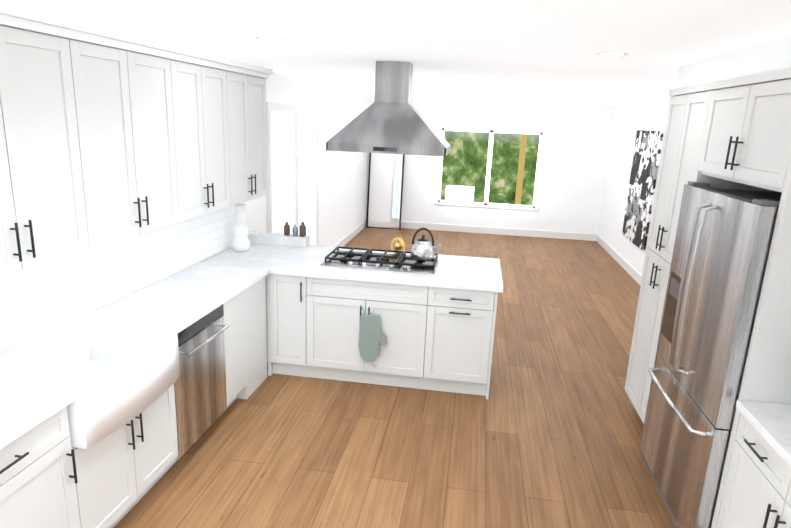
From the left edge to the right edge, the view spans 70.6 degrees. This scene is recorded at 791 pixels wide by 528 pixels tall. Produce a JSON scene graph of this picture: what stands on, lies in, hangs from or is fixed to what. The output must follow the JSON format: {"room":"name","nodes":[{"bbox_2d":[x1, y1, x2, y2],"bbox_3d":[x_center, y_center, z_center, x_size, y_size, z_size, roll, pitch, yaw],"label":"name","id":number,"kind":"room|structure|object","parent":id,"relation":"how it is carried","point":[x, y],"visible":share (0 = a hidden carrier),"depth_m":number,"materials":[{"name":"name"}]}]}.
{"room":"kitchen","nodes":[
{"label":"kitchen","id":0,"kind":"room"},
{"bbox_2d":[114,227,675,527],"bbox_3d":[2.127,0.494,7.002,13.200,0.120,24.050,4,14,8],"label":"floor","id":1,"kind":"structure","parent":0,"point":[548,432],"depth_m":3.76,"materials":[{"name":"brown wood"}]},
{"bbox_2d":[0,263,267,527],"bbox_3d":[-1.703,1.064,2.041,0.652,0.920,5.115,5,15,9],"label":"base cabinet","id":2,"kind":"object","parent":1,"relation":"on","point":[51,477],"visible":0.73,"depth_m":3.04,"materials":[{"name":"white wood"}]},
{"bbox_2d":[0,318,179,448],"bbox_3d":[-1.499,0.548,2.746,0.577,0.283,0.736,5,15,9],"label":"sink","id":3,"kind":"object","parent":2,"relation":"in","point":[113,376],"visible":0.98,"depth_m":2.78,"materials":[{"name":"white ceramic"}]},
{"bbox_2d":[266,275,315,377],"bbox_3d":[-0.796,0.433,4.741,0.387,0.880,0.620,4,14,8],"label":"base cabinet","id":4,"kind":"object","parent":1,"relation":"on","point":[290,299],"depth_m":4.44,"materials":[{"name":"white wood"}]},
{"bbox_2d":[316,279,439,389],"bbox_3d":[-0.194,0.479,4.660,1.069,0.880,0.620,4,14,8],"label":"base cabinet","id":5,"kind":"object","parent":1,"relation":"on","point":[407,315],"depth_m":4.35,"materials":[{"name":"white wood"}]},
{"bbox_2d":[200,239,502,292],"bbox_3d":[-0.308,-0.007,4.684,2.356,0.040,0.915,4,14,8],"label":"countertop","id":6,"kind":"structure","parent":5,"relation":"on","point":[461,273],"depth_m":4.43,"materials":[{"name":"white stone"}]},
{"bbox_2d":[231,204,249,251],"bbox_3d":[-1.341,-0.315,4.825,0.160,0.400,0.160,4,14,8],"label":"vase","id":7,"kind":"object","parent":6,"relation":"on","point":[240,240],"visible":1,"depth_m":4.78,"materials":[{"name":"ceramic"}]},
{"bbox_2d":[284,222,289,235],"bbox_3d":[-0.996,-0.325,5.124,0.056,0.120,0.055,4,14,8],"label":"bottle","id":8,"kind":"object","parent":6,"relation":"on","point":[286,227],"depth_m":5.11,"materials":[{"name":"brown glass"}]},
{"bbox_2d":[293,225,296,235],"bbox_3d":[-0.918,-0.309,5.116,0.048,0.100,0.047,4,14,8],"label":"bottle","id":9,"kind":"object","parent":6,"relation":"on","point":[294,228],"depth_m":5.10,"materials":[{"name":"grey glass"}]},
{"bbox_2d":[297,222,305,236],"bbox_3d":[-0.848,-0.319,5.103,0.060,0.130,0.059,4,14,8],"label":"bottle","id":10,"kind":"object","parent":6,"relation":"on","point":[302,229],"depth_m":5.09,"materials":[{"name":"brown glass"}]},
{"bbox_2d":[320,246,439,273],"bbox_3d":[-0.108,-0.042,4.663,0.920,0.051,0.530,4,14,8],"label":"gas cooktop","id":11,"kind":"object","parent":6,"relation":"in","point":[369,259],"visible":0.92,"depth_m":4.55,"materials":[{"name":"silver metal"}]},
{"bbox_2d":[390,236,405,253],"bbox_3d":[0.019,-0.171,4.983,0.145,0.153,0.141,4,14,8],"label":"ball","id":12,"kind":"object","parent":11,"relation":"on","point":[397,244],"visible":0.98,"depth_m":4.93,"materials":[{"name":"metal"}]},
{"bbox_2d":[411,228,441,260],"bbox_3d":[0.255,-0.170,4.596,0.257,0.259,0.200,4,14,8],"label":"kettle","id":13,"kind":"object","parent":11,"relation":"on","point":[423,248],"visible":1,"depth_m":4.55,"materials":[{"name":"silver metal"}]},
{"bbox_2d":[358,305,386,361],"bbox_3d":[-0.172,0.541,4.311,0.219,0.452,0.054,4,14,8],"label":"oven mitt","id":14,"kind":"object","parent":5,"relation":"hanging from","point":[372,337],"visible":0.96,"depth_m":4.29,"materials":[{"name":"green fabric"}]},
{"bbox_2d":[366,153,404,229],"bbox_3d":[-0.194,-1.599,10.913,0.696,1.836,0.202,4,14,8],"label":"arched floor mirror","id":15,"kind":"object","parent":1,"relation":"on","point":[385,189],"visible":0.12,"depth_m":10.94,"materials":[{"name":"clear glass"}]},
{"bbox_2d":[432,287,499,398],"bbox_3d":[0.502,0.529,4.576,0.574,0.880,0.640,4,14,8],"label":"base cabinet","id":16,"kind":"object","parent":1,"relation":"on","point":[437,328],"depth_m":4.26,"materials":[{"name":"white wood"}]},
{"bbox_2d":[625,34,790,527],"bbox_3d":[1.988,0.110,3.195,0.666,2.497,1.695,4,14,8],"label":"tall cabinet","id":17,"kind":"object","parent":1,"relation":"on","point":[728,123],"visible":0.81,"depth_m":2.77,"materials":[{"name":"paint"}]},
{"bbox_2d":[640,181,781,527],"bbox_3d":[1.866,0.523,2.965,0.762,1.800,0.916,4,14,8],"label":"refrigerator","id":18,"kind":"object","parent":1,"relation":"on","point":[722,244],"visible":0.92,"depth_m":2.80,"materials":[{"name":"silver metal"}]},
{"bbox_2d":[716,399,790,527],"bbox_3d":[1.764,1.181,2.152,0.660,0.920,0.881,4,14,8],"label":"base cabinet","id":19,"kind":"object","parent":1,"relation":"on","point":[757,492],"visible":1,"depth_m":2.35,"materials":[{"name":"white wood"}]},
{"bbox_2d":[46,0,790,105],"bbox_3d":[2.071,-1.277,2.558,12.400,1.512,16.350,4,14,8],"label":"ceiling","id":20,"kind":"structure","parent":0,"point":[539,51],"depth_m":2.90,"materials":[{"name":"paint"}]},
{"bbox_2d":[255,37,284,40],"bbox_3d":[-0.728,-1.306,3.245,0.169,0.005,0.169,2,14,-1],"label":"recessed light","id":21,"kind":"object","parent":20,"relation":"in","point":[259,38],"depth_m":3.23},
{"bbox_2d":[326,61,450,155],"bbox_3d":[-0.020,-1.217,4.356,0.900,0.668,0.622,4,14,8],"label":"range hood","id":22,"kind":"object","parent":20,"relation":"in","point":[391,119],"visible":1,"depth_m":4.19,"materials":[{"name":"silver metal"}]},
{"bbox_2d":[597,52,627,55],"bbox_3d":[1.276,-1.234,3.289,0.169,0.005,0.169,2,14,-1],"label":"recessed light","id":23,"kind":"object","parent":20,"relation":"in","point":[599,54],"depth_m":3.26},
{"bbox_2d":[198,72,669,274],"bbox_3d":[2.082,-0.310,2.624,12.550,3.600,16.382,4,14,8],"label":"wall","id":24,"kind":"structure","parent":0,"point":[588,157],"depth_m":10.29,"materials":[{"name":"paint"}]},
{"bbox_2d":[0,12,103,275],"bbox_3d":[-1.701,-0.469,2.227,0.349,0.995,0.919,5,15,9],"label":"upper cabinet","id":25,"kind":"object","parent":24,"relation":"attached to","point":[50,201],"depth_m":2.39,"materials":[{"name":"paint"}]},
{"bbox_2d":[0,206,233,352],"bbox_3d":[-1.941,0.285,2.217,0.008,0.478,5.740,5,15,9],"label":"tile backsplash","id":26,"kind":"structure","parent":24,"relation":"attached to","point":[37,300],"depth_m":3.29,"materials":[{"name":"white tile"}]},
{"bbox_2d":[84,28,187,244],"bbox_3d":[-1.563,-0.658,2.992,0.349,0.995,0.919,5,15,9],"label":"upper cabinet","id":27,"kind":"object","parent":24,"relation":"attached to","point":[112,130],"depth_m":2.98,"materials":[{"name":"paint"}]},
{"bbox_2d":[180,52,235,218],"bbox_3d":[-1.433,-0.836,3.709,0.349,0.995,0.819,5,15,9],"label":"upper cabinet","id":28,"kind":"object","parent":24,"relation":"attached to","point":[205,84],"depth_m":3.73,"materials":[{"name":"paint"}]},
{"bbox_2d":[232,64,267,204],"bbox_3d":[-1.317,-0.995,4.350,0.349,0.995,0.760,5,15,9],"label":"upper cabinet","id":29,"kind":"object","parent":24,"relation":"attached to","point":[248,84],"depth_m":4.37,"materials":[{"name":"paint"}]},
{"bbox_2d":[266,102,319,245],"bbox_3d":[-1.186,-0.848,6.679,0.030,2.030,1.860,4,14,8],"label":"window","id":30,"kind":"structure","parent":24,"relation":"in","point":[293,137],"depth_m":6.48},
{"bbox_2d":[333,220,365,246],"bbox_3d":[-1.020,-0.126,8.396,0.016,0.135,6.000,4,14,8],"label":"baseboard","id":31,"kind":"structure","parent":24,"relation":"attached to","point":[352,234],"depth_m":9.90,"materials":[{"name":"white wood"}]},
{"bbox_2d":[434,124,546,210],"bbox_3d":[1.788,-1.851,10.689,2.020,1.530,0.110,4,14,8],"label":"window","id":32,"kind":"structure","parent":24,"relation":"in","point":[490,130],"depth_m":10.63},
{"bbox_2d":[401,221,596,240],"bbox_3d":[1.695,-0.668,10.963,4.560,0.135,0.016,4,14,8],"label":"baseboard","id":33,"kind":"structure","parent":24,"relation":"attached to","point":[411,225],"depth_m":10.91,"materials":[{"name":"white wood"}]},
{"bbox_2d":[596,234,641,285],"bbox_3d":[3.525,0.026,8.545,0.016,0.135,4.400,4,14,8],"label":"baseboard","id":34,"kind":"structure","parent":24,"relation":"attached to","point":[629,269],"depth_m":8.82,"materials":[{"name":"white wood"}]},
{"bbox_2d":[622,130,663,250],"bbox_3d":[3.530,-1.094,8.032,0.031,1.600,1.200,4,14,8],"label":"canvas art","id":35,"kind":"object","parent":24,"relation":"attached to","point":[643,179],"visible":1,"depth_m":7.91},
{"label":"outside","id":36,"kind":"structure","parent":0,"visible":0},
{"bbox_2d":[441,131,539,204],"bbox_3d":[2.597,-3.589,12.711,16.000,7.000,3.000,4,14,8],"label":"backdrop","id":37,"kind":"structure","parent":36,"point":[513,168],"depth_m":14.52,"materials":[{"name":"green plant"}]}
]}

